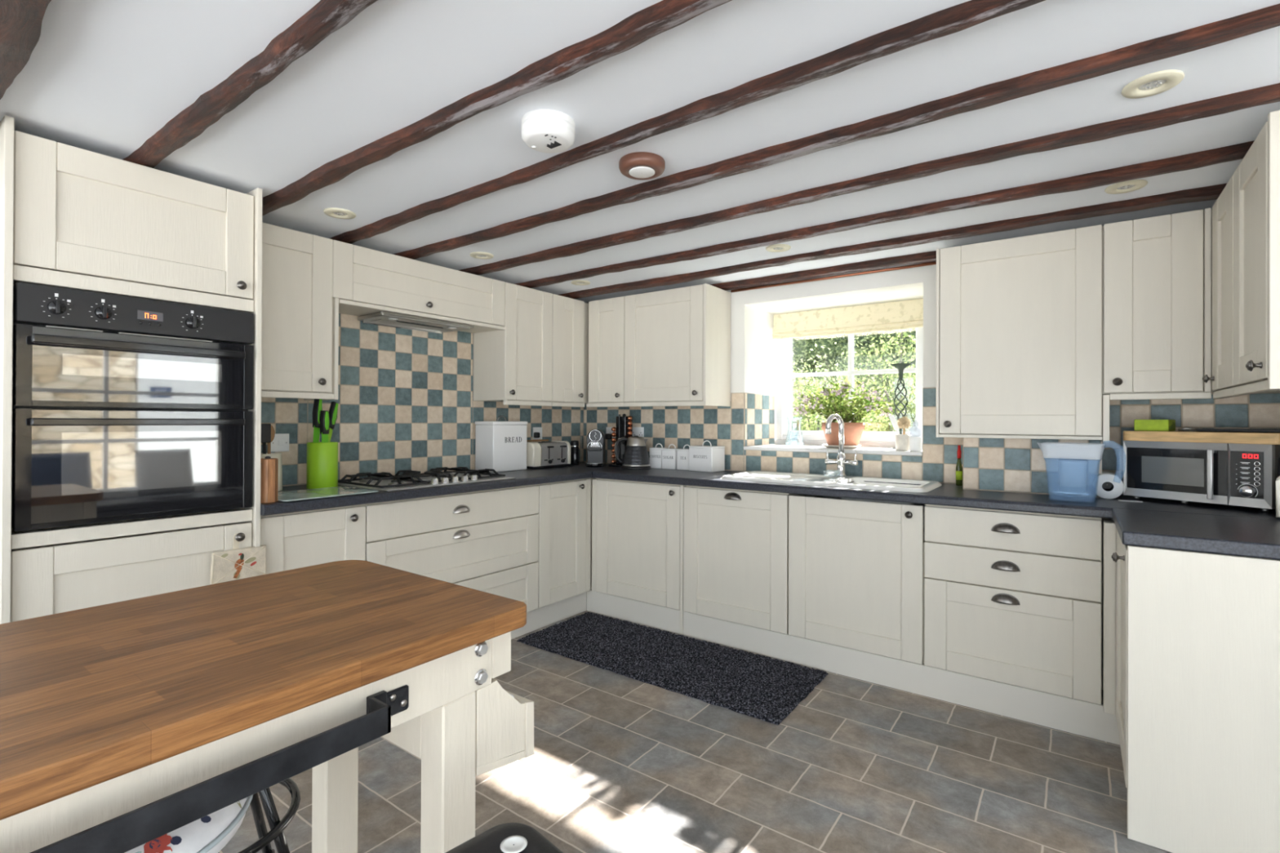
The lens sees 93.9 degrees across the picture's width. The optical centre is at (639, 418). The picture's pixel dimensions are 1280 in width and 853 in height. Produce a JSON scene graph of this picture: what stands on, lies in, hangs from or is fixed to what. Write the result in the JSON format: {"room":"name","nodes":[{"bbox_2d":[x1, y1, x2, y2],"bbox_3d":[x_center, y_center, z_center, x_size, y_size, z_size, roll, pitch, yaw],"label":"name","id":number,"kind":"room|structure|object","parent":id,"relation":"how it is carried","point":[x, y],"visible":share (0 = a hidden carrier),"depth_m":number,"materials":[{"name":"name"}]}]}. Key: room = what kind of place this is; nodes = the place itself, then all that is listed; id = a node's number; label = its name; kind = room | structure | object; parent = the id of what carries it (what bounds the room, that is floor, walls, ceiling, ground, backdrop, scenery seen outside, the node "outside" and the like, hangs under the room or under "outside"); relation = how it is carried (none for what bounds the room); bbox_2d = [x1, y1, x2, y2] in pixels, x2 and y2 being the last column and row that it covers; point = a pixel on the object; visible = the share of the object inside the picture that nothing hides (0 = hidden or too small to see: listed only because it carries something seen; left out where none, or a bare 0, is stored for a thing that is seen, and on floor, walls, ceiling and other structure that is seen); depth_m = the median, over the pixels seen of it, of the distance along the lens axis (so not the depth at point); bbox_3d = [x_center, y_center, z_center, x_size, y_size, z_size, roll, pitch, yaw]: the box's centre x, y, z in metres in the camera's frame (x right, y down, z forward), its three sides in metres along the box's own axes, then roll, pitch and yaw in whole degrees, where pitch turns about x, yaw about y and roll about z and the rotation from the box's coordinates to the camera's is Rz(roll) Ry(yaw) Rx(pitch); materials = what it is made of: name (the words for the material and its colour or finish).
{"room":"kitchen","nodes":[
{"label":"kitchen","id":0,"kind":"room"},
{"bbox_2d":[285,351,579,486],"bbox_3d":[-2.248,0.126,2.361,0.200,2.428,7.350,0,0,36],"label":"wall","id":1,"kind":"structure","parent":0,"point":[473,352],"depth_m":3.81,"materials":[{"name":"white paint"}]},
{"bbox_2d":[261,222,338,400],"bbox_3d":[-1.650,-0.462,2.707,0.336,0.745,0.438,0,0,36],"label":"upper cabinet","id":2,"kind":"object","parent":1,"relation":"attached to","point":[300,344],"visible":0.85,"depth_m":2.67,"materials":[{"name":"beige paint"}]},
{"bbox_2d":[332,240,505,333],"bbox_3d":[-1.230,-0.686,3.283,0.336,0.290,1.044,0,0,36],"label":"upper cabinet","id":3,"kind":"object","parent":1,"relation":"attached to","point":[366,281],"visible":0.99,"depth_m":3.12,"materials":[{"name":"beige paint"}]},
{"bbox_2d":[357,311,473,333],"bbox_3d":[-1.240,-0.526,3.323,0.258,0.032,0.575,0,0,36],"label":"hood","id":4,"kind":"object","parent":3,"relation":"attached to","point":[381,318],"visible":1,"depth_m":3.27,"materials":[{"name":"silver metal"}]},
{"bbox_2d":[261,313,583,486],"bbox_3d":[-1.183,-0.109,3.646,0.007,0.885,2.519,0,0,36],"label":"wall tiles","id":5,"kind":"structure","parent":1,"relation":"attached to","point":[405,401],"depth_m":3.40,"materials":[{"name":"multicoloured tile"}]},
{"bbox_2d":[271,433,288,452],"bbox_3d":[-1.734,0.117,2.874,0.011,0.086,0.086,0,0,36],"label":"wall switch","id":6,"kind":"object","parent":5,"relation":"attached to","point":[280,442],"visible":0.9,"depth_m":2.87,"materials":[{"name":"white plastic"}]},
{"bbox_2d":[473,282,552,406],"bbox_3d":[-0.807,-0.455,3.865,0.336,0.745,0.404,0,0,36],"label":"upper cabinet","id":7,"kind":"object","parent":1,"relation":"attached to","point":[513,365],"visible":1,"depth_m":3.75,"materials":[{"name":"beige paint"}]},
{"bbox_2d":[551,293,588,407],"bbox_3d":[-0.495,-0.453,4.292,0.336,0.744,0.645,0,0,36],"label":"upper cabinet","id":8,"kind":"object","parent":1,"relation":"attached to","point":[570,369],"visible":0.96,"depth_m":4.09,"materials":[{"name":"beige paint"}]},
{"bbox_2d":[0,0,1279,302],"bbox_3d":[-0.039,-0.986,0.295,6.200,0.200,6.600,0,0,36],"label":"ceiling","id":9,"kind":"structure","parent":0,"point":[103,77],"depth_m":1.70,"materials":[{"name":"white paint"}]},
{"bbox_2d":[0,0,51,99],"bbox_3d":[-0.086,-0.866,0.332,5.678,0.061,0.158,0,0,36],"label":"ceiling beam","id":10,"kind":"structure","parent":9,"relation":"attached to","point":[20,20],"depth_m":1.31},
{"bbox_2d":[121,0,377,168],"bbox_3d":[0.165,-0.871,0.676,5.678,0.048,0.086,0,0,36],"label":"ceiling beam","id":11,"kind":"structure","parent":9,"relation":"attached to","point":[326,17],"depth_m":1.51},
{"bbox_2d":[323,207,355,218],"bbox_3d":[-1.289,-0.879,2.566,0.126,0.009,0.126,0,0,36],"label":"recessed light","id":12,"kind":"object","parent":9,"relation":"in","point":[335,212],"visible":1,"depth_m":2.56,"materials":[{"name":"beige"}]},
{"bbox_2d":[262,0,731,216],"bbox_3d":[0.418,-0.868,1.022,5.678,0.048,0.082,0,0,36],"label":"ceiling beam","id":13,"kind":"structure","parent":9,"relation":"attached to","point":[660,17],"depth_m":1.54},
{"bbox_2d":[521,109,574,153],"bbox_3d":[-0.274,-0.850,1.782,0.158,0.065,0.158,0,0,36],"label":"smoke detector","id":14,"kind":"object","parent":9,"relation":"attached to","point":[544,131],"visible":1,"depth_m":1.73,"materials":[{"name":"white plastic"}]},
{"bbox_2d":[618,151,665,180],"bbox_3d":[0.007,-0.861,2.048,0.158,0.039,0.158,0,0,36],"label":"fire alarm","id":15,"kind":"object","parent":9,"relation":"attached to","point":[641,166],"visible":1,"depth_m":2.01,"materials":[{"name":"brown"}]},
{"bbox_2d":[329,0,1044,244],"bbox_3d":[0.641,-0.865,1.330,5.680,0.051,0.071,0,0,37],"label":"ceiling beam","id":16,"kind":"structure","parent":9,"relation":"attached to","point":[966,15],"depth_m":1.58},
{"bbox_2d":[392,3,1279,259],"bbox_3d":[0.872,-0.864,1.646,5.678,0.048,0.096,0,0,36],"label":"ceiling beam","id":17,"kind":"structure","parent":9,"relation":"attached to","point":[1212,33],"depth_m":1.69,"materials":[{"name":"wood"}]},
{"bbox_2d":[587,225,1103,303],"bbox_3d":[1.821,-0.852,2.948,5.678,0.055,0.119,0,0,36],"label":"ceiling beam","id":18,"kind":"structure","parent":9,"relation":"attached to","point":[929,256],"depth_m":3.42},
{"bbox_2d":[730,262,936,292],"bbox_3d":[1.099,-0.827,3.513,1.250,0.016,0.016,0,0,36],"label":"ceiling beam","id":19,"kind":"structure","parent":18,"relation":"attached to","point":[931,263],"depth_m":3.47,"materials":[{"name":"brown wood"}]},
{"bbox_2d":[458,82,1279,275],"bbox_3d":[1.118,-0.860,1.984,5.678,0.051,0.097,0,0,36],"label":"ceiling beam","id":20,"kind":"structure","parent":9,"relation":"attached to","point":[1268,94],"depth_m":2.03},
{"bbox_2d":[515,140,1254,288],"bbox_3d":[1.372,-0.859,2.332,5.678,0.050,0.095,0,0,36],"label":"ceiling beam","id":21,"kind":"structure","parent":9,"relation":"attached to","point":[1238,151],"depth_m":2.38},
{"bbox_2d":[558,182,1226,298],"bbox_3d":[1.615,-0.857,2.666,5.678,0.049,0.106,0,0,36],"label":"ceiling beam","id":22,"kind":"structure","parent":9,"relation":"attached to","point":[1212,192],"depth_m":2.77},
{"bbox_2d":[1104,179,1147,194],"bbox_3d":[1.823,-0.868,2.241,0.126,0.009,0.126,0,0,36],"label":"recessed light","id":23,"kind":"object","parent":9,"relation":"in","point":[1126,186],"visible":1,"depth_m":2.23,"materials":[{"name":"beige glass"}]},
{"bbox_2d":[1121,69,1184,98],"bbox_3d":[1.339,-0.872,1.562,0.126,0.009,0.126,0,0,36],"label":"recessed light","id":24,"kind":"object","parent":9,"relation":"in","point":[1162,81],"visible":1,"depth_m":1.55,"materials":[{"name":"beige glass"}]},
{"bbox_2d":[217,589,1171,852],"bbox_3d":[-0.013,1.292,0.336,6.200,0.100,6.720,0,0,36],"label":"floor","id":25,"kind":"structure","parent":0,"point":[619,763],"depth_m":2.05,"materials":[{"name":"tile"}]},
{"bbox_2d":[0,115,262,624],"bbox_3d":[-1.881,0.181,2.174,0.612,2.119,0.680,0,0,36],"label":"housing","id":26,"kind":"object","parent":25,"relation":"on","point":[72,217],"visible":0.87,"depth_m":1.95,"materials":[{"name":"beige paint"}]},
{"bbox_2d":[11,281,253,531],"bbox_3d":[-1.845,-0.033,2.151,0.578,0.737,0.629,0,0,36],"label":"double oven","id":27,"kind":"object","parent":26,"relation":"in","point":[124,408],"visible":1,"depth_m":1.96,"materials":[{"name":"black"}]},
{"bbox_2d":[209,533,266,584],"bbox_3d":[-1.491,0.515,2.222,0.020,0.174,0.182,0,0,36],"label":"pot holder","id":28,"kind":"object","parent":26,"relation":"hanging from","point":[237,563],"visible":0.94,"depth_m":2.21,"materials":[{"name":"fabric"}]},
{"bbox_2d":[124,795,253,852],"bbox_3d":[-0.751,0.884,0.827,0.419,0.711,0.419,0,0,-45],"label":"bar stool","id":29,"kind":"object","parent":25,"relation":"on","point":[210,833],"visible":0.07,"depth_m":0.80,"materials":[{"name":"white"}]},
{"bbox_2d":[0,560,526,852],"bbox_3d":[-0.931,0.789,0.634,0.620,0.899,1.617,0,0,36],"label":"kitchen island","id":30,"kind":"object","parent":25,"relation":"on","point":[108,712],"visible":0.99,"depth_m":0.88,"materials":[{"name":"brown wood"}]},
{"bbox_2d":[30,684,408,852],"bbox_3d":[-0.704,0.429,0.420,0.057,0.044,1.234,0,0,36],"label":"towel rail","id":31,"kind":"object","parent":30,"relation":"attached to","point":[125,833],"visible":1,"depth_m":0.69,"materials":[{"name":"metal"}]},
{"bbox_2d":[475,678,533,776],"bbox_3d":[-0.431,0.560,1.235,0.464,0.174,0.135,0,0,36],"label":"base cabinet","id":32,"kind":"object","parent":30,"relation":"attached to","point":[504,723],"visible":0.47,"depth_m":1.09,"materials":[{"name":"beige paint"}]},
{"bbox_2d":[238,777,300,852],"bbox_3d":[-1.044,0.885,1.416,0.419,0.711,0.419,0,0,-45],"label":"bar stool","id":33,"kind":"object","parent":25,"relation":"on","point":[276,833],"visible":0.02,"depth_m":1.42,"materials":[{"name":"black"}]},
{"bbox_2d":[260,504,365,573],"bbox_3d":[-1.549,0.738,2.619,0.588,0.734,0.436,0,0,36],"label":"base cabinet","id":34,"kind":"object","parent":25,"relation":"on","point":[296,540],"visible":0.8,"depth_m":2.46,"materials":[{"name":"beige"}]},
{"bbox_2d":[364,484,538,612],"bbox_3d":[-1.114,0.742,3.222,0.580,0.734,1.052,0,0,36],"label":"drawer unit","id":35,"kind":"object","parent":25,"relation":"on","point":[487,541],"visible":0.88,"depth_m":3.09,"materials":[{"name":"beige"}]},
{"bbox_2d":[445,822,562,852],"bbox_3d":[-0.187,0.914,0.670,0.362,0.654,0.362,0,0,-45],"label":"trash can","id":36,"kind":"object","parent":25,"relation":"on","point":[508,837],"visible":1,"depth_m":0.83,"materials":[{"name":"black plastic"}]},
{"bbox_2d":[511,591,586,639],"bbox_3d":[-0.932,1.179,3.110,0.017,0.137,1.960,0,0,36],"label":"board","id":37,"kind":"object","parent":25,"relation":"on","point":[544,616],"visible":0.24,"depth_m":3.64,"materials":[{"name":"beige paint"}]},
{"bbox_2d":[536,478,595,608],"bbox_3d":[-0.499,0.748,4.059,0.588,0.734,1.020,0,0,36],"label":"base cabinet","id":38,"kind":"object","parent":25,"relation":"on","point":[565,508],"visible":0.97,"depth_m":3.68,"materials":[{"name":"beige"}]},
{"bbox_2d":[586,589,679,634],"bbox_3d":[-0.053,1.185,3.689,0.718,0.137,0.017,0,0,36],"label":"board","id":39,"kind":"object","parent":25,"relation":"on","point":[660,617],"visible":0.82,"depth_m":3.66,"materials":[{"name":"beige paint"}]},
{"bbox_2d":[591,478,686,635],"bbox_3d":[0.118,0.819,3.869,0.696,0.872,0.580,0,0,36],"label":"base cabinet","id":40,"kind":"object","parent":25,"relation":"on","point":[637,527],"visible":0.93,"depth_m":3.65,"materials":[{"name":"beige"}]},
{"bbox_2d":[515,612,828,725],"bbox_3d":[0.117,1.244,3.141,1.562,0.015,0.626,0,0,36],"label":"door mat","id":41,"kind":"object","parent":25,"relation":"on","point":[762,687],"visible":1,"depth_m":3.02,"materials":[{"name":"carpet"}]},
{"bbox_2d":[683,485,822,634],"bbox_3d":[0.658,0.750,3.480,0.627,0.734,0.572,0,0,36],"label":"appliance","id":42,"kind":"object","parent":25,"relation":"on","point":[735,542],"visible":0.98,"depth_m":3.26,"materials":[{"name":"beige"}]},
{"bbox_2d":[788,494,924,664],"bbox_3d":[1.173,0.758,3.100,0.642,0.720,0.580,0,0,36],"label":"base cabinet","id":43,"kind":"object","parent":25,"relation":"on","point":[856,577],"visible":0.98,"depth_m":2.88,"materials":[{"name":"beige"}]},
{"bbox_2d":[683,611,1119,745],"bbox_3d":[1.057,1.187,2.881,1.982,0.137,0.017,0,0,36],"label":"board","id":44,"kind":"object","parent":25,"relation":"on","point":[1087,719],"visible":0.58,"depth_m":2.71,"materials":[{"name":"beige paint"}]},
{"bbox_2d":[924,504,1102,704],"bbox_3d":[1.695,0.752,2.725,0.638,0.734,0.572,0,0,36],"label":"drawer unit","id":45,"kind":"object","parent":25,"relation":"on","point":[1011,597],"visible":1,"depth_m":2.49,"materials":[{"name":"beige"}]},
{"bbox_2d":[1102,520,1279,852],"bbox_3d":[2.037,0.820,2.086,0.659,0.872,1.180,0,0,36],"label":"base cabinet","id":46,"kind":"object","parent":25,"relation":"on","point":[1192,639],"visible":0.94,"depth_m":1.69,"materials":[{"name":"beige"}]},
{"bbox_2d":[260,462,1279,559],"bbox_3d":[0.370,0.356,2.507,3.841,0.041,2.510,0,0,36],"label":"countertop","id":47,"kind":"structure","parent":46,"relation":"on","point":[1153,522],"depth_m":2.45,"materials":[{"name":"stone"}]},
{"bbox_2d":[260,456,278,503],"bbox_3d":[-1.450,0.237,2.327,0.063,0.181,0.063,0,0,36],"label":"wooden block","id":48,"kind":"object","parent":47,"relation":"on","point":[269,466],"visible":0.89,"depth_m":2.30,"materials":[{"name":"brown wood"}]},
{"bbox_2d":[261,453,282,491],"bbox_3d":[-1.677,0.242,2.695,0.112,0.170,0.112,0,0,36],"label":"jar","id":49,"kind":"object","parent":47,"relation":"on","point":[278,455],"visible":0.31,"depth_m":2.69,"materials":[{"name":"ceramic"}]},
{"bbox_2d":[261,423,271,453],"bbox_3d":[-1.680,0.166,2.664,0.033,0.286,0.052,0,0,36],"label":"spatula","id":50,"kind":"object","parent":49,"relation":"in","point":[265,428],"visible":0.5,"depth_m":2.66,"materials":[{"name":"black plastic"}]},
{"bbox_2d":[306,441,337,488],"bbox_3d":[-1.507,0.221,2.835,0.132,0.216,0.132,0,0,36],"label":"holder","id":51,"kind":"object","parent":47,"relation":"on","point":[322,457],"visible":0.82,"depth_m":2.78,"materials":[{"name":"green plastic"}]},
{"bbox_2d":[312,399,322,442],"bbox_3d":[-1.528,0.013,2.825,0.030,0.243,0.052,0,0,7],"label":"kitchen knife","id":52,"kind":"object","parent":51,"relation":"in","point":[317,403],"visible":0.68,"depth_m":2.81,"materials":[{"name":"green plastic"}]},
{"bbox_2d":[320,410,329,442],"bbox_3d":[-1.489,0.064,2.822,0.030,0.203,0.044,0,0,13],"label":"kitchen knife","id":53,"kind":"object","parent":51,"relation":"in","point":[324,415],"visible":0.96,"depth_m":2.81,"materials":[{"name":"green plastic"}]},
{"bbox_2d":[328,401,337,442],"bbox_3d":[-1.502,0.028,2.896,0.030,0.221,0.093,0,0,7],"label":"kitchen knife","id":54,"kind":"object","parent":51,"relation":"on","point":[333,411],"visible":0.8,"depth_m":2.90,"materials":[{"name":"green plastic"}]},
{"bbox_2d":[277,486,378,501],"bbox_3d":[-1.399,0.324,2.583,0.310,0.008,0.410,0,0,33],"label":"board","id":55,"kind":"object","parent":47,"relation":"on","point":[300,495],"visible":0.74,"depth_m":2.58,"materials":[{"name":"clear glass"}]},
{"bbox_2d":[337,466,515,491],"bbox_3d":[-1.126,0.307,3.160,0.522,0.048,0.765,0,0,36],"label":"gas hob","id":56,"kind":"object","parent":47,"relation":"in","point":[409,479],"visible":1,"depth_m":3.04,"materials":[{"name":"silver metal"}]},
{"bbox_2d":[475,415,527,472],"bbox_3d":[-0.895,0.158,3.861,0.182,0.353,0.290,0,0,36],"label":"bin","id":57,"kind":"object","parent":47,"relation":"on","point":[500,446],"visible":0.99,"depth_m":3.77,"materials":[{"name":"metal"}]},
{"bbox_2d":[526,440,570,468],"bbox_3d":[-0.667,0.246,4.143,0.220,0.174,0.363,0,0,36],"label":"toaster","id":58,"kind":"object","parent":47,"relation":"on","point":[540,455],"visible":0.91,"depth_m":4.06,"materials":[{"name":"silver metal"}]},
{"bbox_2d":[570,440,578,465],"bbox_3d":[-0.478,0.249,4.365,0.064,0.178,0.064,0,0,36],"label":"pepper mill","id":59,"kind":"object","parent":47,"relation":"on","point":[574,444],"visible":0.94,"depth_m":4.34,"materials":[{"name":"black"}]},
{"bbox_2d":[585,429,604,466],"bbox_3d":[-0.317,0.208,4.262,0.121,0.261,0.242,0,0,2],"label":"coffee machine","id":60,"kind":"object","parent":47,"relation":"on","point":[596,437],"visible":1,"depth_m":4.24,"materials":[{"name":"black"}]},
{"bbox_2d":[608,413,632,466],"bbox_3d":[-0.120,0.152,4.253,0.150,0.374,0.145,0,0,36],"label":"stand","id":61,"kind":"object","parent":47,"relation":"on","point":[621,421],"visible":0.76,"depth_m":4.23,"materials":[{"name":"black"}]},
{"bbox_2d":[614,435,650,469],"bbox_3d":[-0.037,0.227,4.047,0.222,0.223,0.200,0,0,-20],"label":"kettle","id":62,"kind":"object","parent":47,"relation":"on","point":[636,455],"visible":1,"depth_m":3.99,"materials":[{"name":"black plastic"}]},
{"bbox_2d":[648,443,668,468],"bbox_3d":[0.131,0.255,4.119,0.100,0.169,0.097,0,0,33],"label":"tin","id":63,"kind":"object","parent":47,"relation":"on","point":[655,453],"visible":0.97,"depth_m":4.08,"materials":[{"name":"white metal"}]},
{"bbox_2d":[662,444,682,469],"bbox_3d":[0.217,0.256,4.047,0.104,0.167,0.102,0,0,33],"label":"tin","id":64,"kind":"object","parent":47,"relation":"on","point":[668,455],"visible":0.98,"depth_m":4.00,"materials":[{"name":"white metal"}]},
{"bbox_2d":[676,444,688,470],"bbox_3d":[0.314,0.257,3.986,0.104,0.167,0.097,0,0,36],"label":"tin","id":65,"kind":"object","parent":47,"relation":"on","point":[682,455],"visible":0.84,"depth_m":3.95,"materials":[{"name":"white metal"}]},
{"bbox_2d":[688,440,724,471],"bbox_3d":[0.436,0.241,3.893,0.185,0.199,0.147,0,0,42],"label":"tin","id":66,"kind":"object","parent":47,"relation":"on","point":[702,458],"visible":1,"depth_m":3.84,"materials":[{"name":"white metal"}]},
{"bbox_2d":[720,471,942,505],"bbox_3d":[1.008,0.408,3.235,1.078,0.170,0.490,0,0,36],"label":"sink","id":67,"kind":"object","parent":47,"relation":"in","point":[824,480],"visible":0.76,"depth_m":3.18,"materials":[{"name":"white"}]},
{"bbox_2d":[824,413,857,475],"bbox_3d":[1.123,0.148,3.361,0.180,0.352,0.117,0,0,36],"label":"mixer tap","id":68,"kind":"object","parent":47,"relation":"on","point":[841,460],"visible":1,"depth_m":3.37,"materials":[{"name":"silver metal"}]},
{"bbox_2d":[955,444,962,485],"bbox_3d":[1.629,0.239,3.049,0.031,0.206,0.031,0,0,36],"label":"sauce bottle","id":69,"kind":"object","parent":47,"relation":"on","point":[958,468],"visible":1,"depth_m":3.04,"materials":[{"name":"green glass"}]},
{"bbox_2d":[1036,442,1105,493],"bbox_3d":[1.824,0.215,2.478,0.299,0.252,0.204,0,0,40],"label":"jug","id":70,"kind":"object","parent":47,"relation":"on","point":[1072,473],"visible":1,"depth_m":2.45,"materials":[{"name":"blue plastic"}]},
{"bbox_2d":[1092,471,1124,498],"bbox_3d":[2.045,0.289,2.617,0.106,0.106,0.202,0,0,36],"label":"roll","id":71,"kind":"object","parent":47,"relation":"on","point":[1108,485],"visible":0.94,"depth_m":2.54,"materials":[{"name":"white paper"}]},
{"bbox_2d":[1123,440,1279,512],"bbox_3d":[2.284,0.219,2.402,0.324,0.248,0.456,0,0,-27],"label":"microwave","id":72,"kind":"object","parent":47,"relation":"on","point":[1246,475],"visible":0.99,"depth_m":2.31,"materials":[{"name":"grey metal"}]},
{"bbox_2d":[1123,431,1279,444],"bbox_3d":[2.305,0.074,2.399,0.350,0.040,0.492,0,0,-27],"label":"chopping board","id":73,"kind":"object","parent":72,"relation":"on","point":[1239,437],"visible":0.91,"depth_m":2.29,"materials":[{"name":"brown wood"}]},
{"bbox_2d":[1133,419,1175,431],"bbox_3d":[2.210,0.029,2.563,0.190,0.047,0.111,0,0,-42],"label":"tissue box","id":74,"kind":"object","parent":73,"relation":"on","point":[1139,424],"visible":1,"depth_m":2.50,"materials":[{"name":"green"}]},
{"bbox_2d":[1177,426,1279,432],"bbox_3d":[2.331,0.044,2.338,0.200,0.016,0.306,0,0,-27],"label":"pan","id":75,"kind":"object","parent":73,"relation":"on","point":[1242,430],"visible":1,"depth_m":2.29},
{"bbox_2d":[1275,475,1279,517],"bbox_3d":[2.250,0.266,1.987,0.115,0.151,0.180,0,0,-40],"label":"radio","id":76,"kind":"object","parent":47,"relation":"on","point":[1277,480],"visible":1,"depth_m":2.02,"materials":[{"name":"beige plastic"}]},
{"bbox_2d":[725,262,1113,689],"bbox_3d":[1.355,0.145,3.739,4.000,2.428,0.620,0,0,36],"label":"wall","id":77,"kind":"structure","parent":0,"point":[753,344],"depth_m":3.72,"materials":[{"name":"white paint"}]},
{"bbox_2d":[586,296,626,407],"bbox_3d":[-0.160,-0.452,4.232,0.334,0.744,0.352,0,0,36],"label":"upper cabinet","id":78,"kind":"object","parent":77,"relation":"attached to","point":[606,316],"visible":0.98,"depth_m":4.11,"materials":[{"name":"beige paint"}]},
{"bbox_2d":[624,283,730,406],"bbox_3d":[0.233,-0.452,3.946,0.633,0.746,0.354,0,0,36],"label":"upper cabinet","id":79,"kind":"object","parent":77,"relation":"attached to","point":[677,340],"visible":1,"depth_m":3.81,"materials":[{"name":"beige paint"}]},
{"bbox_2d":[744,392,774,446],"bbox_3d":[0.814,0.007,4.041,0.007,0.346,0.469,0,0,36],"label":"tiles","id":80,"kind":"structure","parent":77,"relation":"attached to","point":[759,409],"depth_m":4.02,"materials":[{"name":"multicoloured tile"}]},
{"bbox_2d":[743,444,922,456],"bbox_3d":[1.243,0.192,3.737,1.058,0.022,0.514,0,0,36],"label":"windowsill","id":81,"kind":"structure","parent":77,"relation":"attached to","point":[781,447],"depth_m":3.59,"materials":[{"name":"white"}]},
{"bbox_2d":[791,377,892,448],"bbox_3d":[1.264,-0.033,3.696,0.606,0.425,0.472,0,0,36],"label":"potted plant","id":82,"kind":"object","parent":81,"relation":"on","point":[853,430],"visible":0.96,"depth_m":3.60,"materials":[{"name":"green plant"}]},
{"bbox_2d":[890,363,911,448],"bbox_3d":[1.561,-0.073,3.577,0.114,0.507,0.114,0,0,36],"label":"candlestick","id":83,"kind":"object","parent":81,"relation":"on","point":[900,366],"visible":0.74,"depth_m":3.57,"materials":[{"name":"grey metal"}]},
{"bbox_2d":[895,434,910,450],"bbox_3d":[1.488,0.135,3.382,0.076,0.090,0.076,0,0,36],"label":"pot","id":84,"kind":"object","parent":81,"relation":"on","point":[902,441],"visible":0.88,"depth_m":3.35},
{"bbox_2d":[909,419,921,451],"bbox_3d":[1.525,0.093,3.305,0.060,0.172,0.060,0,0,36],"label":"soap bottle","id":85,"kind":"object","parent":81,"relation":"on","point":[915,438],"visible":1,"depth_m":3.28,"materials":[{"name":"white plastic"}]},
{"bbox_2d":[772,298,923,338],"bbox_3d":[1.357,-0.627,3.894,1.050,0.213,0.048,0,0,36],"label":"blind","id":86,"kind":"object","parent":77,"relation":"attached to","point":[903,314],"visible":0.91,"depth_m":3.89,"materials":[{"name":"beige fabric"}]},
{"bbox_2d":[775,327,923,448],"bbox_3d":[1.401,-0.262,3.953,1.058,0.927,0.102,0,0,36],"label":"window","id":87,"kind":"structure","parent":77,"relation":"in","point":[784,433],"depth_m":4.05,"materials":[{"name":"white"}]},
{"bbox_2d":[583,387,1279,493],"bbox_3d":[1.117,0.088,3.524,3.852,0.509,0.007,0,0,36],"label":"wall tiles","id":88,"kind":"structure","parent":77,"relation":"attached to","point":[679,426],"depth_m":3.35,"materials":[{"name":"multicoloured tile"}]},
{"bbox_2d":[935,224,1109,442],"bbox_3d":[1.786,-0.361,2.816,0.663,0.922,0.348,0,0,36],"label":"upper cabinet","id":89,"kind":"object","parent":77,"relation":"attached to","point":[1020,319],"visible":1,"depth_m":2.69,"materials":[{"name":"beige paint"}]},
{"bbox_2d":[1102,207,1279,399],"bbox_3d":[2.300,-0.449,2.442,0.655,0.744,0.348,0,0,36],"label":"upper cabinet","id":90,"kind":"object","parent":77,"relation":"attached to","point":[1157,270],"visible":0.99,"depth_m":2.42,"materials":[{"name":"beige paint"}]},
{"bbox_2d":[980,434,1102,474],"bbox_3d":[1.850,0.211,2.833,0.532,0.265,0.240,0,0,36],"label":"wall","id":91,"kind":"structure","parent":0,"point":[980,434],"depth_m":2.62,"materials":[{"name":"white paint"}]},
{"bbox_2d":[963,437,1101,497],"bbox_3d":[1.776,0.211,2.733,0.530,0.263,0.007,0,0,36],"label":"tiles","id":92,"kind":"structure","parent":91,"relation":"attached to","point":[1018,465],"depth_m":2.76,"materials":[{"name":"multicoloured tile"}]},
{"bbox_3d":[2.378,0.243,1.866,0.140,2.228,1.200,0,0,36],"label":"wall","id":93,"kind":"structure","parent":0,"visible":0},
{"bbox_2d":[1202,174,1279,399],"bbox_3d":[2.219,-0.449,2.078,0.349,0.744,0.383,0,0,36],"label":"upper cabinet","id":94,"kind":"object","parent":93,"relation":"attached to","point":[1222,378],"visible":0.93,"depth_m":2.18,"materials":[{"name":"beige paint"}]},
{"bbox_2d":[1233,110,1279,395],"bbox_3d":[1.971,-0.459,1.736,0.351,0.759,0.457,0,0,36],"label":"upper cabinet","id":95,"kind":"object","parent":93,"relation":"attached to","point":[1256,179],"visible":1,"depth_m":1.73,"materials":[{"name":"beige paint"}]},
{"label":"outside","id":96,"kind":"structure","parent":0,"visible":0},
{"bbox_3d":[9.983,1.729,13.885,34.000,0.200,20.800,0,0,36],"label":"garden","id":97,"kind":"object","parent":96,"visible":0},
{"bbox_2d":[791,349,855,431],"bbox_3d":[2.890,-0.169,12.613,2.669,3.550,2.646,0,0,-10],"label":"shrub","id":98,"kind":"object","parent":97,"relation":"on","point":[818,370],"visible":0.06,"depth_m":11.99,"materials":[{"name":"green plant"}]},
{"bbox_2d":[791,362,909,431],"bbox_3d":[2.603,0.386,8.495,2.321,2.411,1.904,0,0,-1],"label":"shrub","id":99,"kind":"object","parent":97,"relation":"on","point":[816,419],"visible":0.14,"depth_m":8.50,"materials":[{"name":"green plant"}]},
{"bbox_2d":[791,328,915,428],"bbox_3d":[8.044,-1.214,16.312,26.001,5.920,1.299,0,0,36],"label":"trees","id":100,"kind":"object","parent":97,"relation":"on","point":[801,346],"visible":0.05,"depth_m":18.04,"materials":[{"name":"green plant"}]},
{"bbox_2d":[806,333,915,431],"bbox_3d":[5.768,-0.359,14.095,3.407,3.970,3.115,0,0,-45],"label":"shrub","id":101,"kind":"object","parent":97,"relation":"on","point":[855,359],"visible":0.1,"depth_m":14.36,"materials":[{"name":"green plant"}]},
{"bbox_2d":[830,329,915,431],"bbox_3d":[5.117,-0.404,11.341,2.873,4.038,3.091,0,0,19],"label":"shrub","id":102,"kind":"object","parent":97,"relation":"on","point":[911,412],"visible":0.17,"depth_m":11.12,"materials":[{"name":"green plant"}]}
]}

